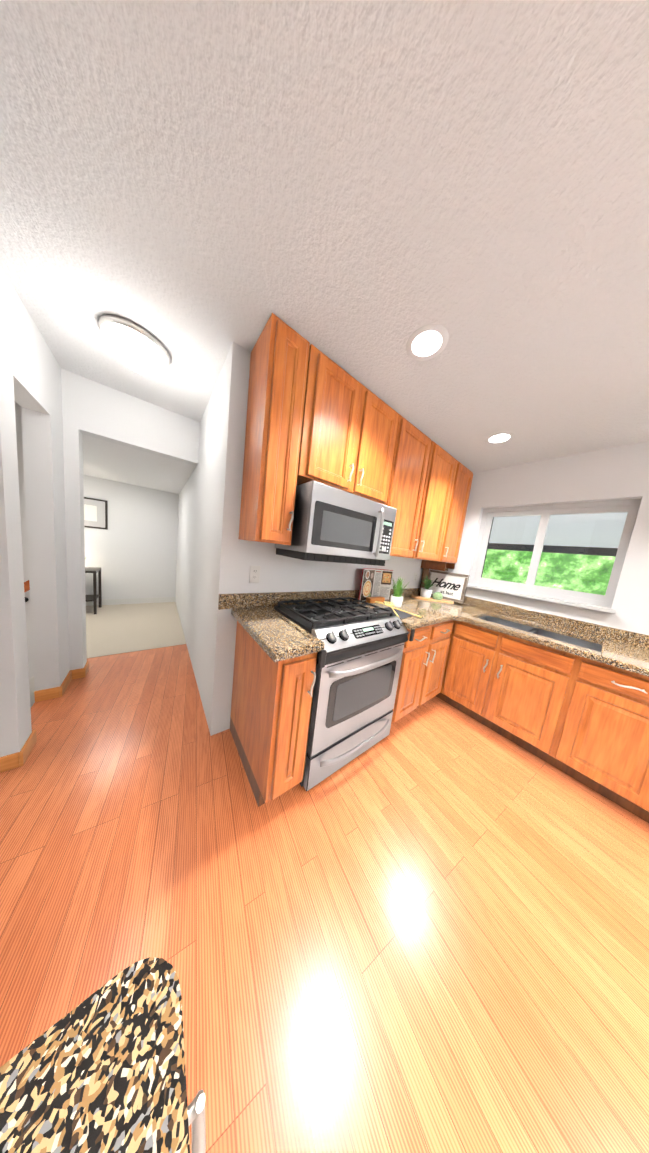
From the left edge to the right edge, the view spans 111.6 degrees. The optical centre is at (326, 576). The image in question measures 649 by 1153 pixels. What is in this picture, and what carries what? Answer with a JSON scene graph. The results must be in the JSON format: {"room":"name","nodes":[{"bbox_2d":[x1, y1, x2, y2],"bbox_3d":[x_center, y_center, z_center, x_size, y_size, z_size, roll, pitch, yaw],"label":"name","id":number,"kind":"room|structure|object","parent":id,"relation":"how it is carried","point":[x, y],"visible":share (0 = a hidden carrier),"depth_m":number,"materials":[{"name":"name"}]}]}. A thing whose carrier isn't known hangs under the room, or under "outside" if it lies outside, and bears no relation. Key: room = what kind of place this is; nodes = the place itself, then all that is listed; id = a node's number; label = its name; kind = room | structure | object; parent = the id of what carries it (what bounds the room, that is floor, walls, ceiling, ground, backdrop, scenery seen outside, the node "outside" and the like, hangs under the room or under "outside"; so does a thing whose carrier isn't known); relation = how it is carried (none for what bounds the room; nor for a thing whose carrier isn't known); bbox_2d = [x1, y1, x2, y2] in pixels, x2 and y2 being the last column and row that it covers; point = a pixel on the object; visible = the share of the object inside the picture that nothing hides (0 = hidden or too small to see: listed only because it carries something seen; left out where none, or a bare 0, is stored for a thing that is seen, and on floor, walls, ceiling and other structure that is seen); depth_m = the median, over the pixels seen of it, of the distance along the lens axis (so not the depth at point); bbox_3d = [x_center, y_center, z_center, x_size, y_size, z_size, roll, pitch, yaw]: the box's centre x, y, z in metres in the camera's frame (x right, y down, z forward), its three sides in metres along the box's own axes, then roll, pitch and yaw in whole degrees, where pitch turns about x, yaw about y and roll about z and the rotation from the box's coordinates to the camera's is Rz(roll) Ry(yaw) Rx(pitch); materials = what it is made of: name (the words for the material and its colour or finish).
{"room":"kitchen","nodes":[
{"label":"kitchen","id":0,"kind":"room"},
{"bbox_2d":[0,265,69,756],"bbox_3d":[-0.456,0.142,-0.439,0.120,2.444,5.540,1,9,-38],"label":"wall","id":1,"kind":"structure","parent":0,"point":[30,378],"depth_m":1.31,"materials":[{"name":"white paint"}]},
{"bbox_2d":[0,662,88,772],"bbox_3d":[-0.632,1.286,-0.179,0.228,0.085,5.540,1,9,-38],"label":"baseboard","id":2,"kind":"structure","parent":1,"relation":"attached to","point":[12,761],"depth_m":1.62,"materials":[{"name":"brown wood"}]},
{"bbox_2d":[14,368,199,707],"bbox_3d":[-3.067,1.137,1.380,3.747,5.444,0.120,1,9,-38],"label":"wall","id":3,"kind":"structure","parent":0,"point":[73,481],"depth_m":1.80,"materials":[{"name":"white paint"}]},
{"bbox_2d":[24,580,29,601],"bbox_3d":[-3.316,1.007,1.030,2.551,2.056,0.081,1,9,-38],"label":"handrail","id":4,"kind":"object","parent":3,"relation":"attached to","point":[26,586],"visible":0.17,"depth_m":1.63,"materials":[{"name":"brown wood"}]},
{"bbox_2d":[29,676,34,695],"bbox_3d":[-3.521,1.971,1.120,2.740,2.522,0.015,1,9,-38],"label":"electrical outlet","id":5,"kind":"object","parent":3,"relation":"attached to","point":[31,685],"depth_m":1.77,"materials":[{"name":"white plastic"}]},
{"bbox_2d":[83,475,178,599],"bbox_3d":[-3.576,-0.539,3.747,1.697,2.060,0.120,1,9,-38],"label":"wall","id":6,"kind":"structure","parent":0,"point":[131,551],"depth_m":3.82,"materials":[{"name":"white paint"}]},
{"bbox_2d":[84,497,107,529],"bbox_3d":[-3.784,-0.997,3.395,0.580,0.460,0.024,1,9,-38],"label":"picture frame","id":7,"kind":"object","parent":6,"relation":"attached to","point":[96,513],"visible":0.35,"depth_m":3.48,"materials":[{"name":"grey"}]},
{"bbox_2d":[86,602,185,657],"bbox_3d":[-2.691,0.680,3.395,6.800,0.064,2.200,1,9,-38],"label":"floor carpet","id":8,"kind":"object","parent":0,"point":[117,629],"visible":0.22,"depth_m":3.00,"materials":[{"name":"beige carpet"}]},
{"bbox_2d":[85,567,101,613],"bbox_3d":[-3.766,0.206,3.257,0.560,0.655,0.400,1,9,-38],"label":"side table","id":9,"kind":"object","parent":8,"relation":"on","point":[94,596],"visible":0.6,"depth_m":3.30,"materials":[{"name":"grey"}]},
{"bbox_2d":[83,435,195,493],"bbox_3d":[-2.417,-1.398,2.999,6.920,0.080,2.460,1,9,-38],"label":"ceiling","id":10,"kind":"structure","parent":0,"point":[104,459],"depth_m":2.58,"materials":[{"name":"white paint"}]},
{"bbox_2d":[175,342,429,735],"bbox_3d":[-0.551,-0.379,3.724,3.053,2.444,3.620,1,9,-38],"label":"wall","id":11,"kind":"structure","parent":0,"point":[216,556],"depth_m":1.58,"materials":[{"name":"white paint"}]},
{"bbox_2d":[249,566,260,582],"bbox_3d":[-0.496,-0.014,1.517,0.072,0.120,0.008,1,9,-38],"label":"electrical outlet","id":12,"kind":"object","parent":11,"relation":"attached to","point":[254,576],"visible":1,"depth_m":1.51,"materials":[{"name":"white plastic"}]},
{"bbox_2d":[239,313,314,544],"bbox_3d":[-0.323,-0.743,1.289,0.214,1.080,0.326,1,9,-38],"label":"upper cabinet","id":13,"kind":"object","parent":11,"relation":"attached to","point":[282,361],"depth_m":1.17,"materials":[{"name":"brown wood"}]},
{"bbox_2d":[218,588,419,609],"bbox_3d":[0.321,0.182,2.179,2.550,0.099,0.022,1,9,-38],"label":"trim","id":14,"kind":"structure","parent":11,"relation":"attached to","point":[237,600],"depth_m":1.64,"materials":[{"name":"stone"}]},
{"bbox_2d":[303,347,402,504],"bbox_3d":[0.110,-0.934,1.584,0.808,0.674,0.326,1,9,-38],"label":"upper cabinet","id":15,"kind":"object","parent":11,"relation":"attached to","point":[314,413],"depth_m":1.41,"materials":[{"name":"brown wood"}]},
{"bbox_2d":[275,481,396,565],"bbox_3d":[0.090,-0.330,1.599,0.760,0.437,0.476,1,9,-38],"label":"over-the-range microwave","id":16,"kind":"object","parent":15,"relation":"attached to","point":[332,524],"visible":1,"depth_m":1.36,"materials":[{"name":"silver metal"}]},
{"bbox_2d":[387,417,434,558],"bbox_3d":[0.608,-0.729,2.012,0.494,1.068,0.326,1,9,-38],"label":"upper cabinet","id":17,"kind":"object","parent":11,"relation":"attached to","point":[416,450],"depth_m":1.92,"materials":[{"name":"brown wood"}]},
{"bbox_2d":[413,573,417,581],"bbox_3d":[1.112,0.014,2.768,0.072,0.120,0.008,1,9,-38],"label":"electrical outlet","id":18,"kind":"object","parent":11,"relation":"attached to","point":[415,577],"visible":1,"depth_m":2.76,"materials":[{"name":"white plastic"}]},
{"bbox_2d":[419,443,458,564],"bbox_3d":[1.003,-0.721,2.320,0.507,1.068,0.326,1,9,-38],"label":"upper cabinet","id":19,"kind":"object","parent":11,"relation":"attached to","point":[445,471],"depth_m":2.23,"materials":[{"name":"brown wood"}]},
{"bbox_2d":[0,644,648,1152],"bbox_3d":[-0.277,1.345,0.276,6.800,0.060,5.800,1,9,-38],"label":"floor","id":20,"kind":"structure","parent":0,"point":[422,928],"depth_m":0.82,"materials":[{"name":"brown wood"}]},
{"bbox_2d":[0,957,205,1152],"bbox_3d":[0.297,1.057,-0.829,0.614,0.905,2.480,1,9,-38],"label":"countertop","id":21,"kind":"structure","parent":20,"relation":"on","point":[102,1069],"depth_m":0.18,"materials":[{"name":"multicoloured stone"}]},
{"bbox_2d":[230,620,316,806],"bbox_3d":[-0.368,0.734,1.349,0.214,0.864,0.668,1,9,-38],"label":"base cabinet","id":22,"kind":"object","parent":20,"relation":"on","point":[271,702],"depth_m":1.11,"materials":[{"name":"brown wood"}]},
{"bbox_2d":[231,606,324,663],"bbox_3d":[-0.323,0.289,1.277,0.262,0.039,0.688,1,9,-38],"label":"countertop","id":23,"kind":"structure","parent":22,"relation":"on","point":[278,636],"depth_m":1.14,"materials":[{"name":"beige stone"}]},
{"bbox_2d":[274,597,414,790],"bbox_3d":[0.071,0.706,1.600,0.829,0.960,0.669,1,9,-38],"label":"range","id":24,"kind":"object","parent":20,"relation":"on","point":[358,663],"visible":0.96,"depth_m":1.34,"materials":[{"name":"silver metal"}]},
{"bbox_2d":[391,624,433,722],"bbox_3d":[0.482,0.751,2.011,0.366,0.864,0.668,1,9,-38],"label":"base cabinet","id":25,"kind":"object","parent":20,"relation":"on","point":[415,661],"depth_m":1.74,"materials":[{"name":"brown wood"}]},
{"bbox_2d":[352,598,453,631],"bbox_3d":[0.656,0.309,2.039,0.677,0.039,0.688,1,9,-38],"label":"countertop","id":26,"kind":"structure","parent":25,"relation":"on","point":[428,615],"depth_m":1.91,"materials":[{"name":"beige stone"}]},
{"bbox_2d":[366,596,384,602],"bbox_3d":[0.478,0.229,2.165,0.215,0.046,0.055,1,9,-38],"label":"block","id":27,"kind":"object","parent":26,"relation":"on","point":[373,599],"visible":0.92,"depth_m":2.12,"materials":[{"name":"brown wood"}]},
{"bbox_2d":[358,568,392,600],"bbox_3d":[0.483,0.083,2.225,0.466,0.320,0.071,1,9,-38],"label":"cookbook","id":28,"kind":"object","parent":26,"relation":"on","point":[375,583],"visible":0.96,"depth_m":2.25,"materials":[{"name":"multicoloured"}]},
{"bbox_2d":[375,601,421,618],"bbox_3d":[0.564,0.278,1.860,0.299,0.043,0.412,1,9,-38],"label":"utensils","id":29,"kind":"object","parent":26,"relation":"on","point":[401,614],"visible":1,"depth_m":1.84,"materials":[{"name":"beige wood"}]},
{"bbox_2d":[390,576,407,606],"bbox_3d":[0.676,0.142,2.052,0.225,0.290,0.226,1,9,-38],"label":"potted plant","id":30,"kind":"object","parent":26,"relation":"on","point":[396,600],"visible":1,"depth_m":2.06,"materials":[{"name":"white ceramic"}]},
{"bbox_2d":[422,620,457,703],"bbox_3d":[0.792,0.758,2.252,0.422,0.864,0.668,1,9,-38],"label":"base cabinet","id":31,"kind":"object","parent":20,"relation":"on","point":[443,633],"depth_m":2.00,"materials":[{"name":"brown wood"}]},
{"bbox_2d":[442,620,465,703],"bbox_3d":[1.244,0.772,2.567,0.678,0.864,0.728,1,9,-38],"label":"base cabinet","id":32,"kind":"object","parent":20,"relation":"on","point":[459,629],"depth_m":2.06,"materials":[{"name":"brown wood"}]},
{"bbox_2d":[450,644,593,775],"bbox_3d":[1.726,1.032,1.996,0.611,0.599,0.829,1,9,-38],"label":"base cabinet","id":33,"kind":"object","parent":20,"relation":"on","point":[573,704],"depth_m":1.67,"materials":[{"name":"brown wood"}]},
{"bbox_2d":[570,664,648,822],"bbox_3d":[2.175,1.029,1.348,0.698,0.864,0.725,1,9,-38],"label":"base cabinet","id":34,"kind":"object","parent":20,"relation":"on","point":[612,760],"depth_m":1.33,"materials":[{"name":"brown wood"}]},
{"bbox_2d":[403,596,648,675],"bbox_3d":[2.155,0.573,1.306,0.797,0.039,3.728,1,9,-38],"label":"countertop","id":35,"kind":"structure","parent":34,"relation":"on","point":[631,658],"depth_m":1.67,"materials":[{"name":"beige stone"}]},
{"bbox_2d":[419,568,428,595],"bbox_3d":[1.258,0.066,2.853,0.123,0.380,0.023,1,9,-38],"label":"board","id":36,"kind":"object","parent":35,"relation":"on","point":[425,572],"visible":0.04,"depth_m":2.82,"materials":[{"name":"brown wood"}]},
{"bbox_2d":[411,595,453,603],"bbox_3d":[1.266,0.275,2.653,0.480,0.018,0.170,7,7,6],"label":"cutting board","id":37,"kind":"object","parent":35,"relation":"on","point":[432,599],"visible":0.94,"depth_m":2.59,"materials":[{"name":"brown wood"}]},
{"bbox_2d":[420,576,432,597],"bbox_3d":[1.220,0.124,2.684,0.280,0.259,0.148,1,9,-38],"label":"potted plant","id":38,"kind":"object","parent":37,"relation":"on","point":[426,591],"visible":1,"depth_m":2.66,"materials":[{"name":"white ceramic"}]},
{"bbox_2d":[433,592,442,599],"bbox_3d":[1.320,0.229,2.625,0.113,0.097,0.113,1,9,-38],"label":"artichoke","id":39,"kind":"object","parent":37,"relation":"on","point":[437,595],"visible":1,"depth_m":2.59,"materials":[{"name":"green"}]},
{"bbox_2d":[428,569,469,602],"bbox_3d":[1.468,0.111,2.731,0.053,0.336,0.465,1,9,-38],"label":"home sign","id":40,"kind":"object","parent":37,"relation":"on","point":[450,586],"visible":0.96,"depth_m":2.68,"materials":[{"name":"white wood"}]},
{"bbox_2d":[0,0,648,471],"bbox_3d":[0.078,-1.104,-0.213,6.920,0.080,5.660,1,9,-38],"label":"ceiling","id":41,"kind":"structure","parent":0,"point":[360,190],"depth_m":0.69,"materials":[{"name":"white paint"}]},
{"bbox_2d":[98,314,169,375],"bbox_3d":[-1.135,-1.308,1.318,0.320,0.164,0.320,1,9,-38],"label":"light","id":42,"kind":"object","parent":41,"relation":"attached to","point":[137,348],"visible":0.98,"depth_m":1.24,"materials":[{"name":"white glass"}]},
{"bbox_2d":[406,324,448,360],"bbox_3d":[0.504,-1.174,1.114,0.198,0.003,0.198,1,9,-38],"label":"recessed light","id":43,"kind":"object","parent":41,"relation":"in","point":[425,341],"visible":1,"depth_m":1.10,"materials":[{"name":"white"}]},
{"bbox_2d":[485,432,514,443],"bbox_3d":[1.443,-1.155,1.845,0.198,0.003,0.198,1,9,-38],"label":"recessed light","id":44,"kind":"object","parent":41,"relation":"in","point":[500,437],"visible":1,"depth_m":1.84,"materials":[{"name":"white"}]},
{"bbox_2d":[431,441,648,638],"bbox_3d":[2.751,0.299,1.314,0.140,2.444,4.350,1,9,-38],"label":"wall","id":45,"kind":"structure","parent":0,"point":[617,473],"depth_m":1.91,"materials":[{"name":"white paint"}]},
{"bbox_2d":[443,462,472,564],"bbox_3d":[1.381,-0.713,2.614,0.452,1.068,0.326,1,9,-38],"label":"upper cabinet","id":46,"kind":"object","parent":45,"relation":"attached to","point":[463,486],"depth_m":2.51,"materials":[{"name":"brown wood"}]},
{"bbox_2d":[432,596,648,648],"bbox_3d":[2.470,0.510,1.536,0.018,0.099,3.727,1,9,-38],"label":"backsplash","id":47,"kind":"structure","parent":45,"relation":"attached to","point":[623,636],"depth_m":1.96,"materials":[{"name":"stone"}]},
{"bbox_2d":[467,584,615,613],"bbox_3d":[1.994,0.189,2.216,0.140,0.030,1.117,1,9,-38],"label":"window sill","id":48,"kind":"structure","parent":45,"relation":"attached to","point":[587,606],"depth_m":2.05,"materials":[{"name":"white paint"}]},
{"bbox_2d":[469,498,641,607],"bbox_3d":[2.104,-0.260,2.205,0.065,0.884,1.066,1,9,-38],"label":"window","id":49,"kind":"structure","parent":45,"relation":"in","point":[630,507],"depth_m":2.12,"materials":[{"name":"white plastic"}]},
{"label":"outside","id":50,"kind":"structure","parent":0,"visible":0},
{"bbox_2d":[482,549,614,594],"bbox_3d":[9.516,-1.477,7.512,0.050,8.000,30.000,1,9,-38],"label":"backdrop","id":51,"kind":"structure","parent":50,"point":[557,578],"depth_m":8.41,"materials":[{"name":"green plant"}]},
{"bbox_2d":[489,513,627,547],"bbox_3d":[4.573,-0.965,4.437,6.510,0.100,15.000,1,9,-38],"label":"roof","id":52,"kind":"structure","parent":50,"point":[591,530],"depth_m":4.31,"materials":[{"name":"grey"}]},
{"bbox_2d":[488,543,617,556],"bbox_3d":[7.045,-0.765,6.393,0.200,0.200,15.000,1,9,-38],"label":"beam","id":53,"kind":"structure","parent":52,"relation":"attached to","point":[611,552],"depth_m":6.44,"materials":[{"name":"grey"}]},
{"bbox_3d":[-3.595,-0.362,2.288,0.120,2.060,2.430,1,9,-38],"label":"wall","id":54,"kind":"structure","parent":0,"visible":0},
{"bbox_2d":[86,597,175,605],"bbox_3d":[-3.635,0.437,3.822,1.667,0.096,0.014,1,9,-38],"label":"baseboard","id":55,"kind":"structure","parent":54,"relation":"attached to","point":[134,601],"depth_m":3.94,"materials":[{"name":"white paint"}]}
]}

